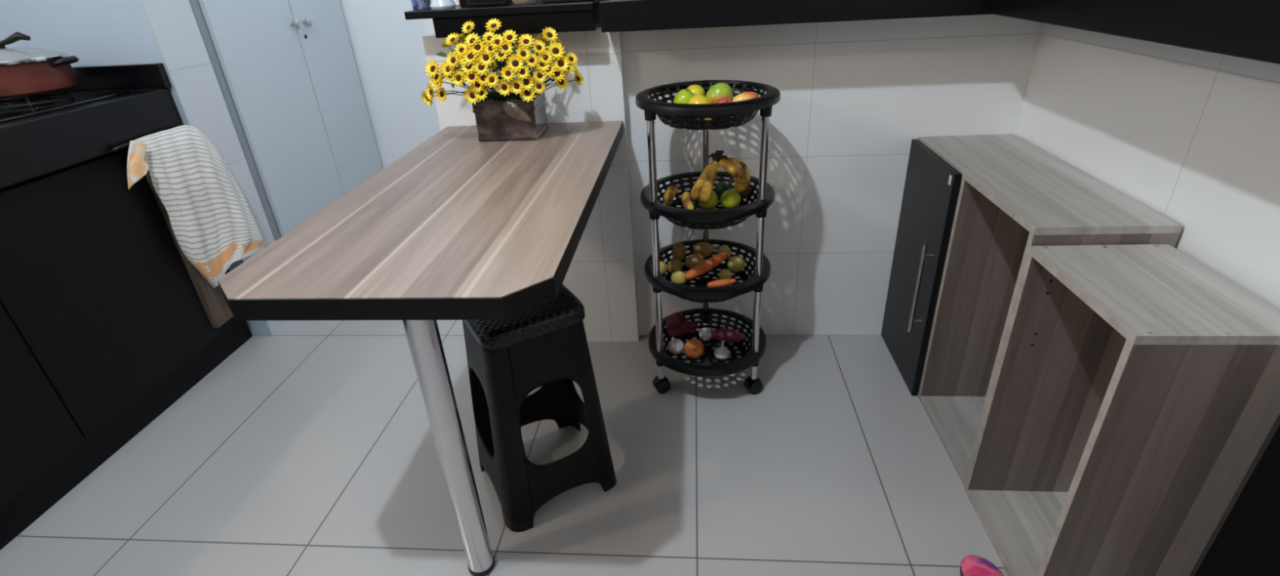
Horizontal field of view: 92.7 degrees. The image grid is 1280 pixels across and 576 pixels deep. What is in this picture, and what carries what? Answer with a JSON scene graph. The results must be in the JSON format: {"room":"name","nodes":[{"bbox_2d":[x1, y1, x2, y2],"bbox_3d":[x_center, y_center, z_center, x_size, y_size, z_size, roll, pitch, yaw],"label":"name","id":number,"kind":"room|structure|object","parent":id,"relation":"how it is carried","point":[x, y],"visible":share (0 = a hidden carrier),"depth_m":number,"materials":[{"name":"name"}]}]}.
{"room":"kitchen","nodes":[
{"label":"kitchen","id":0,"kind":"room"},
{"bbox_2d":[0,0,271,335],"bbox_3d":[-1.790,-1.077,1.732,0.734,2.750,0.180,0,28,5],"label":"wall","id":1,"kind":"structure","parent":0,"point":[98,33],"depth_m":1.79,"materials":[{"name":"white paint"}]},
{"bbox_2d":[49,62,171,93],"bbox_3d":[-1.773,-0.630,1.851,0.718,0.069,0.024,0,28,5],"label":"backsplash","id":2,"kind":"structure","parent":1,"relation":"attached to","point":[140,76],"depth_m":1.82,"materials":[{"name":"black stone"}]},
{"bbox_2d":[139,0,288,335],"bbox_3d":[-1.426,-1.080,1.698,0.003,2.750,0.182,0,28,5],"label":"wall","id":3,"kind":"structure","parent":0,"point":[173,25],"depth_m":1.94,"materials":[{"name":"tile"}]},
{"bbox_2d":[339,0,440,169],"bbox_3d":[-1.247,-1.579,2.621,1.660,2.750,0.100,0,28,5],"label":"wall","id":4,"kind":"structure","parent":0,"point":[388,48],"depth_m":2.86,"materials":[{"name":"white paint"}]},
{"bbox_2d":[453,0,459,4],"bbox_3d":[-0.516,-1.331,2.075,0.108,2.750,0.980,0,28,5],"label":"wall","id":5,"kind":"structure","parent":0,"point":[456,2],"depth_m":1.78,"materials":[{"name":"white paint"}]},
{"bbox_2d":[0,320,1008,575],"bbox_3d":[0.237,0.583,1.427,5.000,0.100,5.400,0,28,5],"label":"floor","id":6,"kind":"structure","parent":0,"point":[310,450],"depth_m":1.56,"materials":[{"name":"tile"}]},
{"bbox_2d":[0,124,252,550],"bbox_3d":[-1.871,0.575,0.642,0.727,0.860,3.299,0,28,5],"label":"base cabinet","id":7,"kind":"object","parent":6,"relation":"on","point":[106,322],"visible":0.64,"depth_m":1.61,"materials":[{"name":"black laminate"}]},
{"bbox_2d":[0,62,182,188],"bbox_3d":[-1.897,0.193,0.440,0.718,0.192,3.298,0,28,5],"label":"countertop","id":8,"kind":"structure","parent":7,"relation":"on","point":[36,145],"depth_m":1.63,"materials":[{"name":"black stone"}]},
{"bbox_2d":[0,88,129,123],"bbox_3d":[-1.803,-0.419,1.504,0.540,0.034,0.720,0,28,5],"label":"cooktop","id":9,"kind":"object","parent":8,"relation":"in","point":[16,108],"visible":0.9,"depth_m":1.66,"materials":[{"name":"black glass"}]},
{"bbox_2d":[0,31,79,98],"bbox_3d":[-1.701,-0.606,1.646,0.261,0.151,0.257,15,33,31],"label":"cooking pot","id":10,"kind":"object","parent":9,"relation":"on","point":[24,71],"visible":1,"depth_m":1.61,"materials":[{"name":"metal"}]},
{"bbox_2d":[126,125,264,288],"bbox_3d":[-1.354,-0.235,1.882,0.091,0.498,0.379,1,28,7],"label":"dish towel","id":11,"kind":"object","parent":7,"relation":"hanging from","point":[214,226],"visible":0.98,"depth_m":1.88,"materials":[{"name":"fabric"}]},
{"bbox_2d":[188,0,382,241],"bbox_3d":[-1.621,-1.136,2.308,0.565,2.300,0.905,0,28,5],"label":"tall cabinet","id":12,"kind":"object","parent":6,"relation":"on","point":[286,71],"visible":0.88,"depth_m":2.38,"materials":[{"name":"grey wood"}]},
{"bbox_2d":[217,120,623,575],"bbox_3d":[-0.329,0.101,1.487,0.521,0.752,1.045,0,28,5],"label":"table","id":13,"kind":"object","parent":6,"relation":"on","point":[460,226],"visible":1,"depth_m":1.06,"materials":[{"name":"brown wood"}]},
{"bbox_2d":[420,18,584,142],"bbox_3d":[-0.352,-0.536,1.569,0.426,0.296,0.257,-2,28,3],"label":"flower planter","id":14,"kind":"object","parent":13,"relation":"on","point":[517,111],"visible":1,"depth_m":1.48,"materials":[{"name":"yellow petal"},{"name":"brown weathered wood"},{"name":"dark green leaf"}]},
{"bbox_2d":[462,284,616,532],"bbox_3d":[-0.254,0.252,1.453,0.290,0.510,0.290,-18,31,-25],"label":"plastic stool","id":15,"kind":"object","parent":6,"relation":"on","point":[544,346],"visible":0.84,"depth_m":1.35,"materials":[{"name":"black plastic"}]},
{"bbox_2d":[635,80,780,394],"bbox_3d":[0.188,-0.111,1.717,0.356,0.858,0.364,0,28,5],"label":"rack","id":16,"kind":"object","parent":6,"relation":"on","point":[671,114],"visible":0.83,"depth_m":1.64,"materials":[{"name":"black plastic"}]},
{"bbox_2d":[643,99,656,121],"bbox_3d":[0.024,-0.426,1.464,0.030,0.046,0.030,0,28,5],"label":"socket","id":17,"kind":"object","parent":16,"relation":"attached to","point":[649,116],"depth_m":1.46,"materials":[{"name":"black plastic"}]},
{"bbox_2d":[648,200,659,220],"bbox_3d":[0.037,-0.202,1.583,0.030,0.046,0.030,0,28,5],"label":"socket","id":18,"kind":"object","parent":16,"relation":"attached to","point":[651,203],"depth_m":1.57,"materials":[{"name":"black plastic"}]},
{"bbox_2d":[651,275,662,293],"bbox_3d":[0.048,-0.011,1.684,0.030,0.046,0.030,0,28,5],"label":"socket","id":19,"kind":"object","parent":16,"relation":"attached to","point":[655,278],"depth_m":1.67,"materials":[{"name":"black plastic"}]},
{"bbox_2d":[655,350,665,366],"bbox_3d":[0.060,0.206,1.799,0.030,0.046,0.030,0,28,5],"label":"socket","id":20,"kind":"object","parent":16,"relation":"attached to","point":[660,354],"depth_m":1.78,"materials":[{"name":"black plastic"}]},
{"bbox_2d":[653,376,669,390],"bbox_3d":[0.065,0.287,1.841,0.047,0.047,0.020,-14,30,-20],"label":"wheel","id":21,"kind":"object","parent":16,"relation":"attached to","point":[660,383],"depth_m":1.82,"materials":[{"name":"black plastic"}]},
{"bbox_2d":[659,261,666,274],"bbox_3d":[0.064,-0.057,1.785,0.028,0.044,0.042,12,31,26],"label":"potato","id":22,"kind":"object","parent":16,"relation":"in","point":[663,265],"visible":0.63,"depth_m":1.77,"materials":[{"name":"yellow food"}]},
{"bbox_2d":[662,185,678,204],"bbox_3d":[0.085,-0.258,1.691,0.030,0.047,0.064,13,32,28],"label":"banana","id":23,"kind":"object","parent":16,"relation":"in","point":[669,194],"visible":0.98,"depth_m":1.68,"materials":[{"name":"yellow food"}]},
{"bbox_2d":[666,258,683,274],"bbox_3d":[0.102,-0.063,1.790,0.047,0.042,0.046,13,32,28],"label":"potato","id":24,"kind":"object","parent":16,"relation":"in","point":[673,265],"visible":0.86,"depth_m":1.77,"materials":[{"name":"brown food"}]},
{"bbox_2d":[667,337,684,354],"bbox_3d":[0.111,0.172,1.884,0.051,0.061,0.051,-8,28,-9],"label":"garlic bulb","id":25,"kind":"object","parent":16,"relation":"in","point":[676,346],"visible":0.99,"depth_m":1.87,"materials":[{"name":"white food"}]},
{"bbox_2d":[671,242,685,260],"bbox_3d":[0.117,-0.110,1.841,0.043,0.057,0.043,0,28,5],"label":"potato","id":26,"kind":"object","parent":16,"relation":"in","point":[678,250],"visible":0.88,"depth_m":1.82,"materials":[{"name":"brown food"}]},
{"bbox_2d":[671,271,687,284],"bbox_3d":[0.112,-0.029,1.732,0.048,0.037,0.038,11,31,24],"label":"potato","id":27,"kind":"object","parent":16,"relation":"in","point":[677,277],"visible":0.9,"depth_m":1.72,"materials":[{"name":"yellow food"}]},
{"bbox_2d":[663,320,697,337],"bbox_3d":[0.130,0.130,1.953,0.125,0.053,0.052,-10,29,-13],"label":"sweet potato","id":28,"kind":"object","parent":16,"relation":"in","point":[685,327],"visible":0.77,"depth_m":1.94,"materials":[{"name":"purple food"}]},
{"bbox_2d":[665,311,683,329],"bbox_3d":[0.110,0.102,1.923,0.041,0.041,0.106,14,32,29],"label":"sweet potato","id":29,"kind":"object","parent":28,"relation":"on","point":[673,322],"visible":1,"depth_m":1.90,"materials":[{"name":"purple food"}]},
{"bbox_2d":[673,88,694,103],"bbox_3d":[0.114,-0.478,1.562,0.058,0.064,0.058,12,31,26],"label":"lime","id":30,"kind":"object","parent":16,"relation":"in","point":[682,96],"visible":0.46,"depth_m":1.54,"materials":[{"name":"green food"}]},
{"bbox_2d":[681,191,694,209],"bbox_3d":[0.128,-0.236,1.667,0.028,0.038,0.091,-5,28,-4],"label":"banana","id":31,"kind":"object","parent":16,"relation":"in","point":[686,196],"visible":0.88,"depth_m":1.65,"materials":[{"name":"yellow food"}]},
{"bbox_2d":[684,338,704,359],"bbox_3d":[0.164,0.185,1.858,0.059,0.058,0.056,-19,32,-27],"label":"onion","id":32,"kind":"object","parent":16,"relation":"in","point":[694,348],"visible":1,"depth_m":1.84,"materials":[{"name":"orange food"}]},
{"bbox_2d":[684,253,704,269],"bbox_3d":[0.161,-0.077,1.790,0.054,0.048,0.051,11,31,26],"label":"potato","id":33,"kind":"object","parent":16,"relation":"in","point":[692,260],"visible":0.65,"depth_m":1.77,"materials":[{"name":"brown food"}]},
{"bbox_2d":[686,84,705,96],"bbox_3d":[0.145,-0.509,1.612,0.055,0.054,0.055,9,30,21],"label":"orange","id":34,"kind":"object","parent":16,"relation":"in","point":[695,89],"visible":0.5,"depth_m":1.59,"materials":[{"name":"food"}]},
{"bbox_2d":[688,94,710,119],"bbox_3d":[0.146,-0.448,1.509,0.057,0.058,0.059,12,32,27],"label":"lime","id":35,"kind":"object","parent":16,"relation":"in","point":[698,99],"visible":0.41,"depth_m":1.49,"materials":[{"name":"yellow food"}]},
{"bbox_2d":[692,242,713,257],"bbox_3d":[0.190,-0.116,1.851,0.064,0.047,0.045,-5,28,-3],"label":"potato","id":36,"kind":"object","parent":16,"relation":"in","point":[704,249],"visible":0.85,"depth_m":1.83,"materials":[{"name":"brown food"}]},
{"bbox_2d":[698,327,711,341],"bbox_3d":[0.206,0.139,1.921,0.043,0.051,0.042,-1,28,4],"label":"garlic bulb","id":37,"kind":"object","parent":16,"relation":"in","point":[704,334],"visible":0.98,"depth_m":1.91,"materials":[{"name":"white food"}]},
{"bbox_2d":[702,311,708,324],"bbox_3d":[0.215,0.091,1.999,0.030,0.046,0.030,0,28,5],"label":"socket","id":38,"kind":"object","parent":16,"relation":"attached to","point":[705,314],"depth_m":1.98,"materials":[{"name":"black plastic"}]},
{"bbox_2d":[702,80,709,93],"bbox_3d":[0.179,-0.541,1.665,0.030,0.046,0.030,0,28,5],"label":"socket","id":39,"kind":"object","parent":16,"relation":"attached to","point":[705,83],"depth_m":1.65,"materials":[{"name":"black plastic"}]},
{"bbox_2d":[684,252,728,279],"bbox_3d":[0.190,-0.063,1.735,0.168,0.037,0.031,-23,34,-33],"label":"carrot","id":40,"kind":"object","parent":16,"relation":"in","point":[709,264],"visible":1,"depth_m":1.72,"materials":[{"name":"orange food"}]},
{"bbox_2d":[648,308,766,377],"bbox_3d":[0.204,0.175,1.863,0.357,0.069,0.357,0,28,5],"label":"basket","id":41,"kind":"object","parent":16,"relation":"on","point":[719,368],"depth_m":1.86,"materials":[{"name":"black plastic"}]},
{"bbox_2d":[644,239,770,302],"bbox_3d":[0.191,-0.042,1.748,0.357,0.069,0.357,0,28,5],"label":"basket","id":42,"kind":"object","parent":16,"relation":"on","point":[700,292],"depth_m":1.69,"materials":[{"name":"black plastic"}]},
{"bbox_2d":[640,171,774,229],"bbox_3d":[0.180,-0.233,1.647,0.357,0.069,0.357,0,28,5],"label":"basket","id":43,"kind":"object","parent":16,"relation":"on","point":[720,218],"depth_m":1.56,"materials":[{"name":"black plastic"}]},
{"bbox_2d":[697,118,717,124],"bbox_3d":[0.161,-0.412,1.454,0.050,0.046,0.050,8,30,20],"label":"apple","id":44,"kind":"object","parent":16,"relation":"in","point":[698,118],"visible":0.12,"depth_m":1.44,"materials":[{"name":"food"}]},
{"bbox_2d":[635,80,780,130],"bbox_3d":[0.168,-0.457,1.529,0.357,0.069,0.357,0,28,5],"label":"basket","id":45,"kind":"object","parent":16,"relation":"on","point":[671,114],"depth_m":1.44,"materials":[{"name":"black plastic"}]},
{"bbox_2d":[697,191,718,209],"bbox_3d":[0.186,-0.241,1.665,0.055,0.053,0.055,16,33,32],"label":"lime","id":46,"kind":"object","parent":16,"relation":"in","point":[713,202],"visible":0.66,"depth_m":1.65,"materials":[{"name":"green food"}]},
{"bbox_2d":[705,82,733,103],"bbox_3d":[0.202,-0.485,1.557,0.068,0.074,0.064,8,30,21],"label":"mango","id":47,"kind":"object","parent":16,"relation":"in","point":[722,90],"visible":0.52,"depth_m":1.53,"materials":[{"name":"green food"}]},
{"bbox_2d":[690,150,750,203],"bbox_3d":[0.214,-0.295,1.607,0.168,0.125,0.072,-6,28,-4],"label":"banana bunch","id":48,"kind":"object","parent":16,"relation":"in","point":[702,189],"visible":1,"depth_m":1.59,"materials":[{"name":"yellow food"}]},
{"bbox_2d":[713,182,728,199],"bbox_3d":[0.228,-0.271,1.711,0.045,0.054,0.043,12,32,27],"label":"avocado","id":49,"kind":"object","parent":16,"relation":"in","point":[722,187],"visible":0.54,"depth_m":1.69,"materials":[{"name":"green food"}]},
{"bbox_2d":[706,278,736,288],"bbox_3d":[0.226,-0.013,1.691,0.083,0.023,0.022,-8,28,-9],"label":"carrot","id":50,"kind":"object","parent":16,"relation":"in","point":[726,282],"visible":0.92,"depth_m":1.68,"materials":[{"name":"orange food"}]},
{"bbox_2d":[713,341,730,359],"bbox_3d":[0.248,0.188,1.843,0.050,0.059,0.050,-10,29,-13],"label":"garlic bulb","id":51,"kind":"object","parent":16,"relation":"in","point":[722,353],"visible":1,"depth_m":1.83,"materials":[{"name":"white food"}]},
{"bbox_2d":[716,245,731,259],"bbox_3d":[0.252,-0.106,1.832,0.042,0.042,0.042,13,32,28],"label":"potato","id":52,"kind":"object","parent":16,"relation":"in","point":[722,249],"visible":0.7,"depth_m":1.82,"materials":[{"name":"food"}]},
{"bbox_2d":[715,97,733,118],"bbox_3d":[0.208,-0.443,1.502,0.051,0.049,0.051,-24,34,-34],"label":"apple","id":53,"kind":"object","parent":16,"relation":"in","point":[722,100],"visible":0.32,"depth_m":1.49,"materials":[{"name":"red food"}]},
{"bbox_2d":[718,269,731,279],"bbox_3d":[0.243,-0.036,1.741,0.037,0.036,0.037,12,31,26],"label":"potato","id":54,"kind":"object","parent":16,"relation":"in","point":[725,273],"visible":0.79,"depth_m":1.73,"materials":[{"name":"yellow food"}]},
{"bbox_2d":[711,328,746,343],"bbox_3d":[0.273,0.150,1.902,0.109,0.049,0.054,0,28,5],"label":"sweet potato","id":55,"kind":"object","parent":16,"relation":"in","point":[727,335],"visible":0.98,"depth_m":1.88,"materials":[{"name":"purple food"}]},
{"bbox_2d":[720,189,740,208],"bbox_3d":[0.245,-0.241,1.658,0.056,0.053,0.056,3,29,12],"label":"lime","id":56,"kind":"object","parent":16,"relation":"in","point":[730,198],"visible":0.88,"depth_m":1.64,"materials":[{"name":"green food"}]},
{"bbox_2d":[727,256,745,272],"bbox_3d":[0.280,-0.069,1.780,0.050,0.049,0.050,10,31,24],"label":"potato","id":57,"kind":"object","parent":16,"relation":"in","point":[735,264],"visible":1,"depth_m":1.76,"materials":[{"name":"yellow food"}]},
{"bbox_2d":[738,186,751,199],"bbox_3d":[0.287,-0.267,1.697,0.046,0.041,0.038,11,31,26],"label":"kiwi","id":58,"kind":"object","parent":16,"relation":"in","point":[746,193],"visible":0.46,"depth_m":1.68,"materials":[{"name":"brown food"}]},
{"bbox_2d":[732,91,759,102],"bbox_3d":[0.264,-0.472,1.535,0.070,0.040,0.038,-5,28,-3],"label":"mango","id":59,"kind":"object","parent":16,"relation":"in","point":[749,95],"visible":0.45,"depth_m":1.52,"materials":[{"name":"food"}]},
{"bbox_2d":[745,377,761,391],"bbox_3d":[0.338,0.285,1.816,0.047,0.047,0.020,-14,30,-20],"label":"wheel","id":60,"kind":"object","parent":16,"relation":"attached to","point":[753,384],"depth_m":1.80,"materials":[{"name":"black plastic"}]},
{"bbox_2d":[750,349,759,367],"bbox_3d":[0.333,0.204,1.773,0.030,0.046,0.030,0,28,5],"label":"socket","id":61,"kind":"object","parent":16,"relation":"attached to","point":[754,353],"depth_m":1.75,"materials":[{"name":"black plastic"}]},
{"bbox_2d":[752,274,764,292],"bbox_3d":[0.321,-0.013,1.659,0.030,0.046,0.030,0,28,5],"label":"socket","id":62,"kind":"object","parent":16,"relation":"attached to","point":[758,277],"depth_m":1.64,"materials":[{"name":"black plastic"}]},
{"bbox_2d":[755,198,767,217],"bbox_3d":[0.310,-0.204,1.558,0.030,0.046,0.030,0,28,5],"label":"socket","id":63,"kind":"object","parent":16,"relation":"attached to","point":[763,202],"depth_m":1.54,"materials":[{"name":"black plastic"}]},
{"bbox_2d":[760,95,773,117],"bbox_3d":[0.297,-0.428,1.439,0.030,0.046,0.030,0,28,5],"label":"socket","id":64,"kind":"object","parent":16,"relation":"attached to","point":[765,113],"depth_m":1.43,"materials":[{"name":"black plastic"}]},
{"bbox_2d":[960,555,1004,575],"bbox_3d":[0.684,0.605,1.164,0.077,0.061,0.235,0,28,5],"label":"slipper","id":65,"kind":"object","parent":6,"relation":"on","point":[971,565],"visible":1,"depth_m":1.22,"materials":[{"name":"pink"}]},
{"bbox_2d":[880,133,1183,487],"bbox_3d":[0.889,0.022,1.592,0.308,0.669,0.679,0,28,5],"label":"base cabinet","id":66,"kind":"object","parent":6,"relation":"on","point":[973,207],"visible":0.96,"depth_m":1.57,"materials":[{"name":"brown wood"}]},
{"bbox_2d":[964,244,1279,575],"bbox_3d":[0.866,0.273,1.156,0.245,0.634,0.317,0,28,5],"label":"base cabinet","id":67,"kind":"object","parent":6,"relation":"on","point":[1135,391],"visible":1,"depth_m":1.04,"materials":[{"name":"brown wood"}]},
{"bbox_2d":[1194,424,1279,575],"bbox_3d":[0.960,0.530,0.694,0.019,0.604,0.712,0,28,5],"label":"door","id":68,"kind":"structure","parent":67,"relation":"attached to","point":[1247,544],"depth_m":0.97,"materials":[{"name":"black laminate"}]},
{"bbox_2d":[422,26,639,342],"bbox_3d":[-0.297,-0.293,1.962,0.548,1.000,0.160,0,28,5],"label":"wall column","id":69,"kind":"structure","parent":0,"point":[601,273],"depth_m":1.83,"materials":[{"name":"tile"}]},
{"bbox_2d":[404,0,603,38],"bbox_3d":[-0.350,-0.754,1.698,0.492,0.067,0.300,0,28,5],"label":"shelf","id":70,"kind":"object","parent":69,"relation":"on","point":[579,15],"visible":0.7,"depth_m":1.57,"materials":[{"name":"black wood"}]},
{"bbox_2d":[411,0,431,10],"bbox_3d":[-0.582,-0.771,1.618,0.035,0.060,0.052,0,28,5],"label":"box","id":71,"kind":"object","parent":70,"relation":"on","point":[417,5],"visible":0.81,"depth_m":1.61,"materials":[{"name":"blue"}]},
{"bbox_2d":[430,0,456,8],"bbox_3d":[-0.527,-0.778,1.615,0.068,0.068,0.068,0,28,5],"label":"ceramic pot","id":72,"kind":"object","parent":70,"relation":"on","point":[434,4],"visible":1,"depth_m":1.60,"materials":[{"name":"white"}]},
{"bbox_2d":[458,0,468,6],"bbox_3d":[-0.480,-0.847,1.637,0.036,0.166,0.036,0,28,5],"label":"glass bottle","id":73,"kind":"object","parent":70,"relation":"on","point":[462,2],"visible":0.62,"depth_m":1.66,"materials":[{"name":"red glass"}]},
{"bbox_2d":[466,0,511,6],"bbox_3d":[-0.406,-0.821,1.607,0.106,0.139,0.064,0,28,5],"label":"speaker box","id":74,"kind":"object","parent":70,"relation":"on","point":[470,2],"visible":1,"depth_m":1.61,"materials":[{"name":"black"}]},
{"bbox_2d":[469,0,502,3],"bbox_3d":[-0.408,-0.806,1.580,0.090,0.120,0.002,0,28,5],"label":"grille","id":75,"kind":"object","parent":74,"relation":"attached to","point":[470,1],"depth_m":1.61,"materials":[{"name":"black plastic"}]},
{"bbox_2d":[511,0,537,4],"bbox_3d":[-0.307,-0.794,1.604,0.090,0.085,0.090,0,28,5],"label":"clay pot","id":76,"kind":"object","parent":70,"relation":"on","point":[515,2],"visible":1,"depth_m":1.60,"materials":[{"name":"beige ceramic"}]},
{"bbox_2d":[542,0,592,3],"bbox_3d":[-0.188,-0.805,1.628,0.140,0.070,0.104,0,28,5],"label":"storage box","id":77,"kind":"object","parent":70,"relation":"on","point":[543,1],"visible":1,"depth_m":1.60,"materials":[{"name":"black"}]},
{"bbox_2d":[621,14,1041,335],"bbox_3d":[0.575,-0.307,1.901,1.200,0.995,0.120,0,28,5],"label":"wall","id":78,"kind":"structure","parent":0,"point":[855,95],"depth_m":1.76,"materials":[{"name":"tile"}]},
{"bbox_2d":[1015,22,1279,575],"bbox_3d":[0.942,-0.259,-0.108,0.100,2.750,3.400,0,28,5],"label":"wall","id":79,"kind":"structure","parent":0,"point":[1192,136],"depth_m":1.13,"materials":[{"name":"tile"}]},
{"bbox_2d":[599,0,1279,64],"bbox_3d":[0.353,-0.005,0.205,1.130,0.071,3.520,0,28,5],"label":"countertop","id":80,"kind":"structure","parent":79,"relation":"on","point":[1250,29],"depth_m":1.24,"materials":[{"name":"stone"}]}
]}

